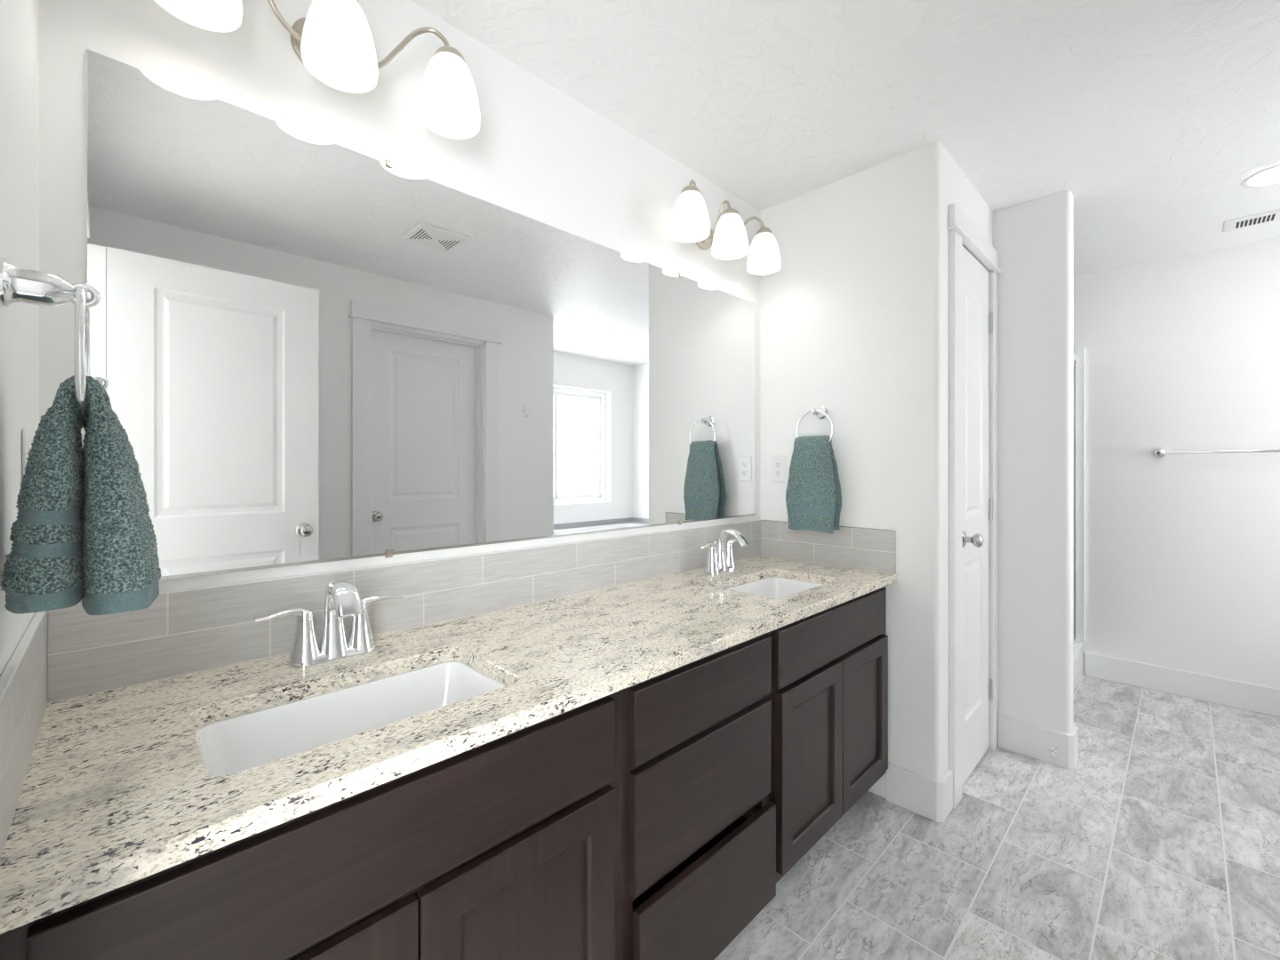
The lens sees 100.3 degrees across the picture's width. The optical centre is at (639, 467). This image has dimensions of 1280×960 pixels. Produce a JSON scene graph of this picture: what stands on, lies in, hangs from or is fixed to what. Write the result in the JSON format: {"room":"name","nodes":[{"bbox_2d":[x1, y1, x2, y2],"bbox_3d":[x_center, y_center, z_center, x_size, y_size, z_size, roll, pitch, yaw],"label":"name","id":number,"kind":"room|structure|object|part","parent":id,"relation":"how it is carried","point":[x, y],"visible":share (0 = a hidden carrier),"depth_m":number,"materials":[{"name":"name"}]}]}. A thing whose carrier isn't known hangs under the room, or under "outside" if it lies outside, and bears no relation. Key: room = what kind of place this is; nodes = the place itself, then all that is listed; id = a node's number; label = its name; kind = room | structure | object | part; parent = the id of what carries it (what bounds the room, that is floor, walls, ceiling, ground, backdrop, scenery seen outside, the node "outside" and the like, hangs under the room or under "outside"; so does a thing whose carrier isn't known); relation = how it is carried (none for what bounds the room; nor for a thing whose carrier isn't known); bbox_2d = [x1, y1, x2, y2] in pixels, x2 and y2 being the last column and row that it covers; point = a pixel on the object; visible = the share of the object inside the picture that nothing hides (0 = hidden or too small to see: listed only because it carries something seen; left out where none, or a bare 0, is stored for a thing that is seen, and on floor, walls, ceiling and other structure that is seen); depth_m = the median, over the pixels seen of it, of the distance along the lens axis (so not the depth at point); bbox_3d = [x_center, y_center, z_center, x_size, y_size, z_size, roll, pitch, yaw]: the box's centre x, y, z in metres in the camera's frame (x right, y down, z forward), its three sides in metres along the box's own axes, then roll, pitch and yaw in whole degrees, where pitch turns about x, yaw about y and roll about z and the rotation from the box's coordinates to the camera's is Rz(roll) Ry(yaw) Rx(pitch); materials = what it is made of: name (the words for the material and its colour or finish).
{"room":"bathroom","nodes":[
{"label":"bathroom","id":0,"kind":"room"},
{"bbox_2d":[0,0,39,676],"bbox_3d":[-0.334,0.046,0.123,0.115,2.440,2.083,0,0,-44],"label":"wall","id":1,"kind":"structure","parent":0,"point":[19,19],"depth_m":0.70,"materials":[{"name":"white paint"}]},
{"bbox_2d":[0,610,47,860],"bbox_3d":[-0.809,0.318,0.699,0.010,0.165,0.594,0,0,-44],"label":"backsplash","id":2,"kind":"structure","parent":1,"relation":"attached to","point":[24,680],"depth_m":0.66,"materials":[{"name":"tile"}]},
{"bbox_3d":[-0.809,0.237,0.699,0.010,0.004,0.594,0,0,-44],"label":"edge trim","id":3,"kind":"part","parent":2,"relation":"part of","materials":[{"name":"white tile"}]},
{"bbox_2d":[22,428,32,477],"bbox_3d":[-0.878,0.004,0.767,0.007,0.117,0.071,0,0,-44],"label":"wall outlet","id":4,"kind":"object","parent":1,"relation":"attached to","point":[27,435],"visible":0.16,"depth_m":0.74,"materials":[{"name":"white plastic"}]},
{"bbox_2d":[0,256,101,429],"bbox_3d":[-0.672,-0.138,0.609,0.081,0.185,0.165,0,0,-44],"label":"towel ring","id":5,"kind":"object","parent":1,"relation":"attached to","point":[17,284],"visible":0.94,"depth_m":0.59,"materials":[{"name":"silver metal"}]},
{"bbox_3d":[-0.679,-0.203,0.602,0.059,0.055,0.055,0,0,-44],"label":"post","id":6,"kind":"part","parent":5,"relation":"part of","materials":[{"name":"silver metal"}]},
{"bbox_2d":[0,375,161,615],"bbox_3d":[-0.649,0.027,0.630,0.128,0.266,0.192,0,0,-44],"label":"hand towel","id":7,"kind":"object","parent":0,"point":[83,530],"visible":0.99,"depth_m":0.58,"materials":[{"name":"teal fabric"}]},
{"bbox_2d":[39,0,760,601],"bbox_3d":[0.489,0.046,2.460,4.560,2.440,0.107,0,0,-44],"label":"wall","id":8,"kind":"structure","parent":0,"point":[538,153],"depth_m":1.31,"materials":[{"name":"white paint"}]},
{"bbox_2d":[154,0,480,139],"bbox_3d":[-0.643,-0.930,1.131,0.611,0.212,0.208,0,0,-44],"label":"vanity light","id":9,"kind":"object","parent":8,"relation":"attached to","point":[334,42],"visible":1,"depth_m":1.15,"materials":[{"name":"white glass"}]},
{"bbox_3d":[-0.788,-0.896,0.943,0.141,0.144,0.141,0,0,-44],"label":"lamp shade","id":10,"kind":"part","parent":9,"relation":"part of","materials":[{"name":"white glass"}]},
{"bbox_3d":[-0.742,-0.968,1.063,0.011,0.135,0.267,0,0,21],"label":"arm","id":11,"kind":"part","parent":9,"relation":"part of","materials":[{"name":"silver metal"}]},
{"bbox_3d":[-0.620,-0.896,1.107,0.141,0.144,0.141,0,0,-44],"label":"lamp shade","id":12,"kind":"part","parent":9,"relation":"part of","materials":[{"name":"white glass"}]},
{"bbox_3d":[-0.620,-0.893,1.107,0.058,0.094,0.058,0,0,-44],"label":"bulb","id":13,"kind":"part","parent":9,"relation":"part of","materials":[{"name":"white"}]},
{"bbox_3d":[-0.573,-0.968,1.228,0.267,0.135,0.011,0,0,-20],"label":"arm","id":14,"kind":"part","parent":9,"relation":"part of","materials":[{"name":"silver metal"}]},
{"bbox_3d":[-0.452,-0.896,1.272,0.141,0.144,0.141,0,0,-44],"label":"lamp shade","id":15,"kind":"part","parent":9,"relation":"part of","materials":[{"name":"white glass"}]},
{"bbox_3d":[-0.452,-0.893,1.272,0.058,0.094,0.058,0,0,-44],"label":"bulb","id":16,"kind":"part","parent":9,"relation":"part of","materials":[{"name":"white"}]},
{"bbox_2d":[48,519,760,703],"bbox_3d":[-0.231,0.318,1.673,2.179,0.165,0.010,0,0,-44],"label":"backsplash","id":17,"kind":"structure","parent":8,"relation":"attached to","point":[186,631],"depth_m":1.19,"materials":[{"name":"tile"}]},
{"bbox_3d":[-0.231,0.237,1.673,2.179,0.004,0.010,0,0,-44],"label":"edge trim","id":18,"kind":"part","parent":17,"relation":"part of","materials":[{"name":"white tile"}]},
{"bbox_2d":[86,48,755,580],"bbox_3d":[-0.230,-0.266,1.674,2.090,0.970,0.012,0,0,-44],"label":"wall mirror","id":19,"kind":"object","parent":8,"relation":"attached to","point":[306,348],"visible":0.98,"depth_m":1.26,"materials":[{"name":"clear glass"}]},
{"bbox_2d":[670,179,781,275],"bbox_3d":[0.322,-0.930,2.076,0.611,0.212,0.208,0,0,-44],"label":"vanity light","id":20,"kind":"object","parent":8,"relation":"attached to","point":[690,221],"visible":1,"depth_m":2.00,"materials":[{"name":"white glass"}]},
{"bbox_3d":[0.178,-0.896,1.887,0.141,0.144,0.141,0,0,-44],"label":"lamp shade","id":21,"kind":"part","parent":20,"relation":"part of","materials":[{"name":"white glass"}]},
{"bbox_3d":[0.178,-0.893,1.887,0.058,0.094,0.058,0,0,-44],"label":"bulb","id":22,"kind":"part","parent":20,"relation":"part of","materials":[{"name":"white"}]},
{"bbox_3d":[0.224,-0.968,2.007,0.011,0.135,0.267,0,0,21],"label":"arm","id":23,"kind":"part","parent":20,"relation":"part of","materials":[{"name":"silver metal"}]},
{"bbox_3d":[0.309,-0.977,2.090,0.011,0.116,0.117,0,0,-44],"label":"arm","id":24,"kind":"part","parent":20,"relation":"part of","materials":[{"name":"silver metal"}]},
{"bbox_3d":[0.346,-0.896,2.052,0.141,0.144,0.141,0,0,-44],"label":"lamp shade","id":25,"kind":"part","parent":20,"relation":"part of","materials":[{"name":"white glass"}]},
{"bbox_3d":[0.393,-0.968,2.173,0.267,0.135,0.011,0,0,-20],"label":"arm","id":26,"kind":"part","parent":20,"relation":"part of","materials":[{"name":"silver metal"}]},
{"bbox_3d":[0.514,-0.896,2.216,0.141,0.144,0.141,0,0,-44],"label":"lamp shade","id":27,"kind":"part","parent":20,"relation":"part of","materials":[{"name":"white glass"}]},
{"bbox_2d":[409,0,1279,278],"bbox_3d":[1.616,-1.214,1.308,4.560,0.080,3.330,0,0,-44],"label":"ceiling","id":28,"kind":"structure","parent":0,"point":[1153,115],"depth_m":1.65,"materials":[{"name":"white paint"}]},
{"bbox_2d":[1222,208,1279,231],"bbox_3d":[2.964,-1.169,2.469,0.160,0.008,0.365,0,0,-44],"label":"ceiling vent","id":29,"kind":"object","parent":28,"relation":"in","point":[1274,215],"visible":1,"depth_m":2.52,"materials":[{"name":"white plastic"}]},
{"bbox_2d":[1240,163,1279,188],"bbox_3d":[2.549,-1.170,2.127,0.216,0.006,0.216,0,0,-44],"label":"recessed light","id":30,"kind":"object","parent":28,"relation":"in","point":[1268,176],"visible":1,"depth_m":2.16,"materials":[{"name":"white plastic"}]},
{"bbox_2d":[760,141,992,798],"bbox_3d":[1.085,0.046,2.448,0.765,2.440,0.743,0,0,-44],"label":"wall","id":31,"kind":"structure","parent":0,"point":[855,313],"depth_m":2.05,"materials":[{"name":"white paint"}]},
{"bbox_2d":[771,455,785,481],"bbox_3d":[0.615,0.004,2.376,0.007,0.117,0.071,0,0,-44],"label":"wall outlet","id":32,"kind":"object","parent":31,"relation":"attached to","point":[778,462],"visible":1,"depth_m":2.37,"materials":[{"name":"white plastic"}]},
{"bbox_2d":[775,461,781,467],"bbox_3d":[0.614,-0.015,2.374,0.002,0.029,0.033,0,0,-44],"label":"receptacle","id":33,"kind":"object","parent":32,"relation":"attached to","point":[778,464],"depth_m":2.37,"materials":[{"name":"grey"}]},
{"bbox_2d":[775,470,781,476],"bbox_3d":[0.614,0.024,2.374,0.002,0.029,0.033,0,0,-44],"label":"receptacle","id":34,"kind":"object","parent":32,"relation":"attached to","point":[778,473],"depth_m":2.37,"materials":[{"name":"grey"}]},
{"bbox_2d":[785,435,842,533],"bbox_3d":[0.712,0.062,2.197,0.090,0.391,0.224,0,0,-44],"label":"hand towel","id":35,"kind":"object","parent":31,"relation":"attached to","point":[813,494],"visible":1,"depth_m":2.16,"materials":[{"name":"teal fabric"}]},
{"bbox_2d":[795,406,833,441],"bbox_3d":[0.732,-0.166,2.204,0.081,0.185,0.165,0,0,-44],"label":"towel ring","id":36,"kind":"object","parent":31,"relation":"attached to","point":[820,412],"visible":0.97,"depth_m":2.20,"materials":[{"name":"silver metal"}]},
{"bbox_3d":[0.739,-0.231,2.212,0.059,0.055,0.055,0,0,-44],"label":"post","id":37,"kind":"part","parent":36,"relation":"part of","materials":[{"name":"silver metal"}]},
{"bbox_2d":[760,520,895,574],"bbox_3d":[0.756,0.318,2.230,0.010,0.164,0.594,0,0,-44],"label":"backsplash","id":38,"kind":"structure","parent":31,"relation":"attached to","point":[856,548],"depth_m":2.18,"materials":[{"name":"tile"}]},
{"bbox_2d":[886,762,952,822],"bbox_3d":[1.049,1.194,2.010,0.128,0.143,0.194,0,0,-44],"label":"baseboard","id":39,"kind":"structure","parent":31,"relation":"attached to","point":[932,799],"depth_m":1.96,"materials":[{"name":"white paint"}]},
{"bbox_2d":[947,203,1001,808],"bbox_3d":[1.392,0.142,2.205,0.663,2.247,0.034,0,0,-44],"label":"door frame","id":40,"kind":"structure","parent":31,"relation":"attached to","point":[962,230],"depth_m":2.02,"materials":[{"name":"white paint"}]},
{"bbox_2d":[962,246,991,784],"bbox_3d":[1.410,0.188,2.219,0.480,2.132,0.106,0,0,-44],"label":"door","id":41,"kind":"structure","parent":31,"relation":"in","point":[977,318],"depth_m":2.23,"materials":[{"name":"white paint"}]},
{"bbox_3d":[1.294,0.281,2.080,0.066,0.066,0.072,0,0,-44],"label":"knob","id":42,"kind":"part","parent":41,"relation":"part of","materials":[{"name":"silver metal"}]},
{"bbox_2d":[714,674,1279,959],"bbox_3d":[1.616,1.296,1.308,4.560,0.060,3.330,0,0,-44],"label":"floor","id":43,"kind":"structure","parent":0,"point":[1161,841],"depth_m":1.72,"materials":[{"name":"tile"}]},
{"bbox_2d":[0,691,618,959],"bbox_3d":[-0.523,0.848,0.988,0.820,0.836,0.575,0,0,-44],"label":"base cabinet","id":44,"kind":"object","parent":43,"relation":"on","point":[506,847],"visible":0.65,"depth_m":0.79,"materials":[{"name":"brown wood"}]},
{"bbox_3d":[-0.465,0.879,0.656,0.379,0.494,0.019,0,0,-44],"label":"door","id":45,"kind":"part","parent":44,"relation":"part of","materials":[{"name":"brown wood"}]},
{"bbox_2d":[0,555,897,934],"bbox_3d":[-0.024,0.415,1.462,2.198,0.030,0.600,0,0,-44],"label":"countertop","id":46,"kind":"structure","parent":44,"relation":"on","point":[117,791],"depth_m":0.86,"materials":[{"name":"stone"}]},
{"bbox_2d":[254,579,402,669],"bbox_3d":[-0.618,0.316,1.100,0.277,0.169,0.151,0,0,-44],"label":"faucet","id":47,"kind":"object","parent":46,"relation":"on","point":[342,600],"visible":1,"depth_m":1.10,"materials":[{"name":"silver metal"}]},
{"bbox_3d":[-0.709,0.297,1.067,0.030,0.027,0.102,0,0,39],"label":"lever","id":48,"kind":"part","parent":47,"relation":"part of","materials":[{"name":"silver metal"}]},
{"bbox_3d":[-0.686,0.353,1.094,0.060,0.086,0.060,0,0,-44],"label":"handle","id":49,"kind":"part","parent":47,"relation":"part of","materials":[{"name":"silver metal"}]},
{"bbox_3d":[-0.649,0.391,1.131,0.166,0.019,0.062,0,0,-44],"label":"plate","id":50,"kind":"part","parent":47,"relation":"part of","materials":[{"name":"silver metal"}]},
{"bbox_3d":[-0.617,0.313,1.098,0.058,0.163,0.147,0,0,-44],"label":"spout","id":51,"kind":"part","parent":47,"relation":"part of","materials":[{"name":"silver metal"}]},
{"bbox_3d":[-0.612,0.353,1.167,0.060,0.086,0.060,0,0,-44],"label":"handle","id":52,"kind":"part","parent":47,"relation":"part of","materials":[{"name":"silver metal"}]},
{"bbox_3d":[-0.583,0.297,1.189,0.102,0.027,0.030,0,0,-38],"label":"lever","id":53,"kind":"part","parent":47,"relation":"part of","materials":[{"name":"silver metal"}]},
{"bbox_2d":[194,660,505,775],"bbox_3d":[-0.481,0.509,0.944,0.503,0.158,0.317,0,0,-44],"label":"sink","id":54,"kind":"object","parent":46,"relation":"in","point":[243,742],"visible":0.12,"depth_m":1.01,"materials":[{"name":"white ceramic"}]},
{"bbox_2d":[699,528,749,574],"bbox_3d":[0.343,0.316,2.040,0.277,0.169,0.151,0,0,-44],"label":"faucet","id":55,"kind":"object","parent":46,"relation":"on","point":[720,559],"visible":1,"depth_m":2.04,"materials":[{"name":"silver metal"}]},
{"bbox_3d":[0.253,0.297,2.007,0.030,0.027,0.102,0,0,39],"label":"lever","id":56,"kind":"part","parent":55,"relation":"part of","materials":[{"name":"silver metal"}]},
{"bbox_3d":[0.276,0.353,2.035,0.060,0.086,0.060,0,0,-44],"label":"handle","id":57,"kind":"part","parent":55,"relation":"part of","materials":[{"name":"silver metal"}]},
{"bbox_3d":[0.313,0.391,2.071,0.166,0.019,0.062,0,0,-44],"label":"plate","id":58,"kind":"part","parent":55,"relation":"part of","materials":[{"name":"silver metal"}]},
{"bbox_3d":[0.350,0.353,2.108,0.060,0.086,0.060,0,0,-44],"label":"handle","id":59,"kind":"part","parent":55,"relation":"part of","materials":[{"name":"silver metal"}]},
{"bbox_3d":[0.378,0.297,2.130,0.102,0.027,0.030,0,0,-38],"label":"lever","id":60,"kind":"part","parent":55,"relation":"part of","materials":[{"name":"silver metal"}]},
{"bbox_3d":[0.345,0.313,2.039,0.058,0.163,0.147,0,0,-44],"label":"spout","id":61,"kind":"part","parent":55,"relation":"part of","materials":[{"name":"silver metal"}]},
{"bbox_2d":[725,576,823,598],"bbox_3d":[0.474,0.509,1.879,0.466,0.158,0.317,0,0,-44],"label":"sink","id":62,"kind":"object","parent":46,"relation":"in","point":[770,587],"visible":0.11,"depth_m":2.05,"materials":[{"name":"white ceramic"}]},
{"bbox_3d":[-0.191,0.879,0.924,0.380,0.494,0.019,0,0,-44],"label":"door","id":63,"kind":"part","parent":44,"relation":"part of","materials":[{"name":"brown wood"}]},
{"bbox_2d":[618,632,775,959],"bbox_3d":[-0.025,0.848,1.466,0.559,0.836,0.589,0,0,-44],"label":"base cabinet","id":64,"kind":"object","parent":43,"relation":"on","point":[697,815],"visible":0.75,"depth_m":1.22,"materials":[{"name":"brown wood"}]},
{"bbox_3d":[0.167,0.753,1.275,0.513,0.250,0.019,0,0,-44],"label":"drawer","id":65,"kind":"part","parent":64,"relation":"part of","materials":[{"name":"brown wood"}]},
{"bbox_3d":[0.167,0.533,1.275,0.513,0.155,0.019,0,0,-44],"label":"drawer","id":66,"kind":"part","parent":64,"relation":"part of","materials":[{"name":"brown wood"}]},
{"bbox_3d":[0.177,1.028,1.265,0.513,0.246,0.019,0,0,-44],"label":"drawer","id":67,"kind":"part","parent":64,"relation":"part of","materials":[{"name":"brown wood"}]},
{"bbox_2d":[769,585,887,883],"bbox_3d":[0.465,0.848,1.949,0.816,0.836,0.584,0,0,-44],"label":"base cabinet","id":68,"kind":"object","parent":43,"relation":"on","point":[828,696],"visible":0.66,"depth_m":1.67,"materials":[{"name":"brown wood"}]},
{"bbox_3d":[0.513,0.872,1.607,0.369,0.496,0.028,0,0,-44],"label":"door","id":69,"kind":"part","parent":68,"relation":"part of","materials":[{"name":"brown wood"}]},
{"bbox_3d":[0.780,0.872,1.868,0.372,0.496,0.028,0,0,-44],"label":"door","id":70,"kind":"part","parent":68,"relation":"part of","materials":[{"name":"brown wood"}]},
{"bbox_2d":[1073,347,1085,691],"bbox_3d":[1.952,0.266,3.164,1.244,2.000,0.930,0,0,-44],"label":"shower stall","id":71,"kind":"object","parent":43,"relation":"on","point":[1079,354],"visible":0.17,"depth_m":3.26,"materials":[{"name":"white plastic"}]},
{"bbox_3d":[2.240,0.191,2.869,1.203,1.750,0.034,0,0,-44],"label":"door frame","id":72,"kind":"part","parent":71,"relation":"part of","materials":[{"name":"silver metal"}]},
{"bbox_2d":[992,190,1073,733],"bbox_3d":[1.496,0.046,2.657,0.115,2.440,1.021,0,0,-44],"label":"wall","id":73,"kind":"structure","parent":0,"point":[1033,240],"depth_m":2.33,"materials":[{"name":"white paint"}]},
{"bbox_2d":[997,714,1078,768],"bbox_3d":[1.769,1.194,2.378,0.143,0.143,0.271,0,0,-44],"label":"baseboard","id":74,"kind":"structure","parent":73,"relation":"attached to","point":[1023,738],"depth_m":2.32,"materials":[{"name":"white paint"}]},
{"bbox_2d":[1049,745,1059,758],"bbox_3d":[1.744,1.204,2.255,0.065,0.034,0.034,0,0,-44],"label":"door stop","id":75,"kind":"object","parent":74,"relation":"attached to","point":[1054,750],"visible":1,"depth_m":2.26,"materials":[{"name":"silver metal"}]},
{"bbox_2d":[1073,237,1279,688],"bbox_3d":[3.240,0.046,2.822,0.120,2.440,3.223,0,0,-44],"label":"wall","id":76,"kind":"structure","parent":0,"point":[1182,550],"depth_m":2.96,"materials":[{"name":"white paint"}]},
{"bbox_2d":[1085,651,1279,717],"bbox_3d":[3.182,1.194,2.786,0.014,0.143,1.332,0,0,-44],"label":"baseboard","id":77,"kind":"structure","parent":76,"relation":"attached to","point":[1238,694],"depth_m":2.95,"materials":[{"name":"white paint"}]},
{"bbox_2d":[1154,448,1279,457],"bbox_3d":[3.137,-0.086,2.782,0.082,0.055,0.665,0,0,-44],"label":"towel bar","id":78,"kind":"object","parent":76,"relation":"attached to","point":[1160,452],"visible":1,"depth_m":2.84,"materials":[{"name":"silver metal"}]},
{"bbox_3d":[2.924,-0.086,3.000,0.082,0.055,0.055,0,0,-44],"label":"post","id":79,"kind":"part","parent":78,"relation":"part of","materials":[{"name":"silver metal"}]}
]}

